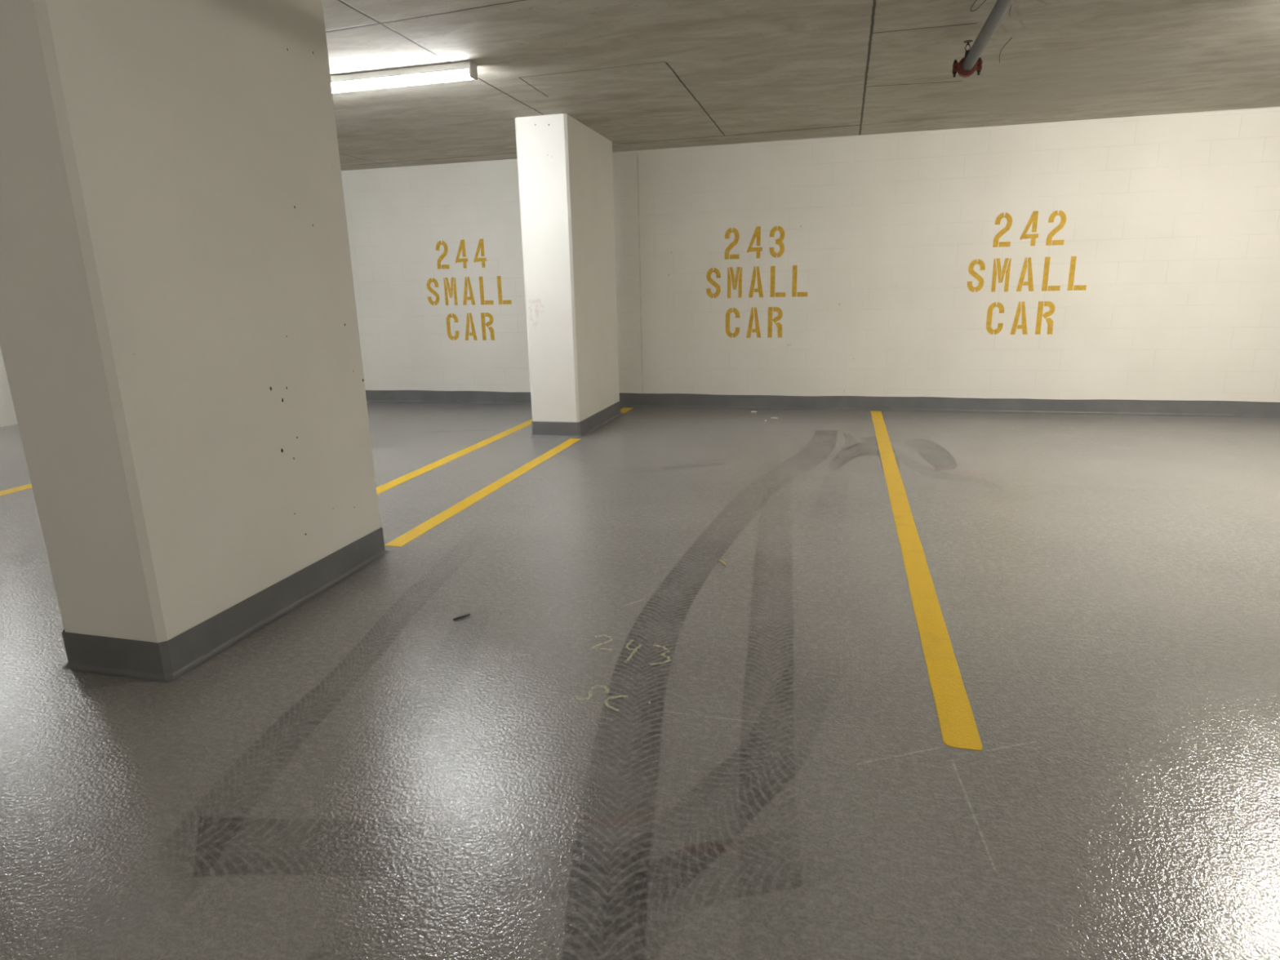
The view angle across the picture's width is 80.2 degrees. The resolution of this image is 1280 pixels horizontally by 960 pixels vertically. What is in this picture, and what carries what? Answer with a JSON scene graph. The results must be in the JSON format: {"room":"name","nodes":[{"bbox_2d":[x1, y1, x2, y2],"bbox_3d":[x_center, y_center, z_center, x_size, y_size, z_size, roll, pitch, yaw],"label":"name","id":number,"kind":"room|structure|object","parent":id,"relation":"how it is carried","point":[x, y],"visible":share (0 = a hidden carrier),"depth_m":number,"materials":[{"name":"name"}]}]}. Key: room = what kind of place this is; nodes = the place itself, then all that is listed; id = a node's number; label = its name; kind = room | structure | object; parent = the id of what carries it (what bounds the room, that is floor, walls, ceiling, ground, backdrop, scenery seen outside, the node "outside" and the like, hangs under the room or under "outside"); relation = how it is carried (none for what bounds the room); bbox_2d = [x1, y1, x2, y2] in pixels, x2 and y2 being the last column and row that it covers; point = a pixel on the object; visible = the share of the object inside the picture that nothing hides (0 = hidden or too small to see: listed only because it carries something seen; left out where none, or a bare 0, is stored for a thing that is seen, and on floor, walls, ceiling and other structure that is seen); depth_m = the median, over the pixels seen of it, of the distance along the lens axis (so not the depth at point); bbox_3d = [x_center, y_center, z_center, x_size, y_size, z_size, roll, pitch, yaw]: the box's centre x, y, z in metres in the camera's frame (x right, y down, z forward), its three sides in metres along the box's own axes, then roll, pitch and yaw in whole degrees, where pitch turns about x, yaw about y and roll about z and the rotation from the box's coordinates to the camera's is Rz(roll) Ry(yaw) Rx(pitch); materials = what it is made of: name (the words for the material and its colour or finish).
{"room":"parking garage","nodes":[
{"label":"parking garage","id":0,"kind":"room"},
{"bbox_2d":[0,346,17,426],"bbox_3d":[-8.336,-0.878,4.021,0.200,2.793,13.805,2,15,14],"label":"wall","id":1,"kind":"structure","parent":0,"point":[7,414],"depth_m":8.49,"materials":[{"name":"white paint"}]},
{"bbox_2d":[0,401,1279,959],"bbox_3d":[0.264,0.910,2.196,17.500,0.150,13.805,2,15,14],"label":"floor","id":2,"kind":"structure","parent":0,"point":[370,772],"depth_m":2.47,"materials":[{"name":"grey concrete"}]},
{"bbox_2d":[0,402,367,495],"bbox_3d":[-4.165,-0.378,7.354,0.133,0.002,5.090,2,15,14],"label":"parking line","id":3,"kind":"object","parent":2,"relation":"on","point":[28,486],"visible":0.07,"depth_m":5.63,"materials":[{"name":"yellow paint"}]},
{"bbox_2d":[0,0,391,683],"bbox_3d":[-1.807,-0.806,3.155,0.531,2.792,1.461,2,15,14],"label":"concrete column","id":4,"kind":"structure","parent":2,"relation":"on","point":[180,340],"depth_m":2.79,"materials":[{"name":"stone"}]},
{"bbox_2d":[376,419,532,493],"bbox_3d":[-1.511,-0.260,6.656,0.116,0.002,5.050,2,15,14],"label":"parking line","id":5,"kind":"object","parent":2,"relation":"on","point":[411,475],"visible":0.6,"depth_m":6.29,"materials":[{"name":"yellow paint"}]},
{"bbox_2d":[453,613,470,620],"bbox_3d":[-0.759,0.583,3.239,0.079,0.010,0.013,-13,19,-40],"label":"stick","id":6,"kind":"object","parent":2,"relation":"on","point":[466,615],"visible":1,"depth_m":3.23,"materials":[{"name":"black wood"}]},
{"bbox_2d":[384,438,581,546],"bbox_3d":[-0.979,-0.011,5.627,0.110,0.002,3.085,2,15,14],"label":"parking line","id":7,"kind":"object","parent":2,"relation":"on","point":[437,519],"visible":0.99,"depth_m":5.09,"materials":[{"name":"yellow paint"}]},
{"bbox_2d":[515,113,622,438],"bbox_3d":[-0.653,-1.932,7.493,0.531,2.792,1.456,2,15,14],"label":"concrete column","id":8,"kind":"structure","parent":2,"relation":"on","point":[565,166],"depth_m":6.98,"materials":[{"name":"stone"}]},
{"bbox_2d":[574,684,628,711],"bbox_3d":[-0.133,0.739,2.589,0.182,0.001,0.154,2,15,14],"label":"chalk letters","id":9,"kind":"object","parent":2,"relation":"on","point":[602,686],"visible":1,"depth_m":2.59,"materials":[{"name":"beige"}]},
{"bbox_2d":[620,407,633,413],"bbox_3d":[-0.181,-0.793,8.639,0.118,0.002,0.370,2,15,14],"label":"parking line","id":10,"kind":"object","parent":2,"relation":"on","point":[624,410],"visible":0.73,"depth_m":8.69,"materials":[{"name":"yellow paint"}]},
{"bbox_2d":[591,634,671,665],"bbox_3d":[-0.037,0.652,2.921,0.344,0.001,0.211,2,15,14],"label":"chalk number","id":11,"kind":"object","parent":2,"relation":"on","point":[635,650],"visible":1,"depth_m":2.93,"materials":[{"name":"beige"}]},
{"bbox_2d":[870,410,982,751],"bbox_3d":[1.754,0.028,5.230,0.113,0.002,6.335,2,15,14],"label":"parking line","id":12,"kind":"object","parent":2,"relation":"on","point":[958,729],"visible":1,"depth_m":3.08,"materials":[{"name":"yellow paint"}]},
{"bbox_2d":[322,0,1279,170],"bbox_3d":[0.199,-1.966,1.466,17.500,0.200,13.805,2,15,14],"label":"ceiling","id":13,"kind":"structure","parent":0,"point":[640,74],"depth_m":5.20,"materials":[{"name":"concrete"}]},
{"bbox_2d":[330,60,477,93],"bbox_3d":[-2.272,-2.722,5.265,2.455,0.094,0.102,2,15,14],"label":"lamp","id":14,"kind":"object","parent":13,"relation":"attached to","point":[464,70],"visible":0.41,"depth_m":5.05,"materials":[{"name":"white plastic"}]},
{"bbox_2d":[331,70,472,93],"bbox_3d":[-2.272,-2.701,5.270,2.431,0.045,0.062,2,15,14],"label":"diffuser","id":15,"kind":"object","parent":14,"relation":"attached to","point":[411,77],"depth_m":5.07,"materials":[{"name":"white plastic"}]},
{"bbox_2d":[969,0,986,11],"bbox_3d":[1.784,-2.499,3.938,0.080,0.054,0.244,-3,14,-5],"label":"wire","id":16,"kind":"object","parent":13,"relation":"attached to","point":[975,0],"visible":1,"depth_m":4.02,"materials":[{"name":"grey metal"}]},
{"bbox_2d":[951,0,1013,77],"bbox_3d":[0.709,-1.328,-0.213,0.164,0.232,10.402,2,15,14],"label":"pipe","id":17,"kind":"object","parent":13,"relation":"attached to","point":[971,62],"visible":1,"depth_m":4.16,"materials":[{"name":"grey metal"}]},
{"bbox_2d":[999,37,1012,62],"bbox_3d":[2.363,-2.783,4.955,0.042,0.029,0.582,3,15,18],"label":"wire","id":18,"kind":"object","parent":13,"relation":"attached to","point":[1011,37],"visible":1,"depth_m":4.85,"materials":[{"name":"grey metal"}]},
{"bbox_2d":[341,107,1279,402],"bbox_3d":[1.929,-2.172,8.210,17.500,2.793,0.200,2,15,14],"label":"wall","id":19,"kind":"structure","parent":0,"point":[1171,227],"depth_m":7.91,"materials":[{"name":"white paint"}]},
{"bbox_2d":[426,238,511,340],"bbox_3d":[-2.064,-2.276,9.138,1.100,1.177,0.002,2,15,14],"label":"painted lettering","id":20,"kind":"object","parent":19,"relation":"attached to","point":[462,245],"visible":1,"depth_m":9.16,"materials":[{"name":"paint"}]},
{"bbox_2d":[706,226,807,337],"bbox_3d":[1.269,-2.148,8.284,1.100,1.172,0.002,2,15,14],"label":"painted lettering","id":21,"kind":"object","parent":19,"relation":"attached to","point":[757,233],"visible":1,"depth_m":8.30,"materials":[{"name":"paint"}]},
{"bbox_2d":[341,106,1279,172],"bbox_3d":[1.873,-3.491,7.771,17.500,0.017,0.009,2,15,14],"label":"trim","id":22,"kind":"structure","parent":19,"relation":"attached to","point":[1184,113],"depth_m":7.63,"materials":[{"name":"white"}]},
{"bbox_2d":[365,390,1279,417],"bbox_3d":[1.929,-0.863,8.427,17.500,0.149,0.030,2,15,14],"label":"baseboard","id":23,"kind":"structure","parent":19,"relation":"attached to","point":[1117,406],"depth_m":8.21,"materials":[{"name":"stone"}]},
{"bbox_2d":[967,210,1086,334],"bbox_3d":[3.875,-2.064,7.612,1.100,1.192,0.002,2,15,14],"label":"painted lettering","id":24,"kind":"object","parent":19,"relation":"attached to","point":[1033,219],"visible":1,"depth_m":7.63,"materials":[{"name":"paint"}]}
]}

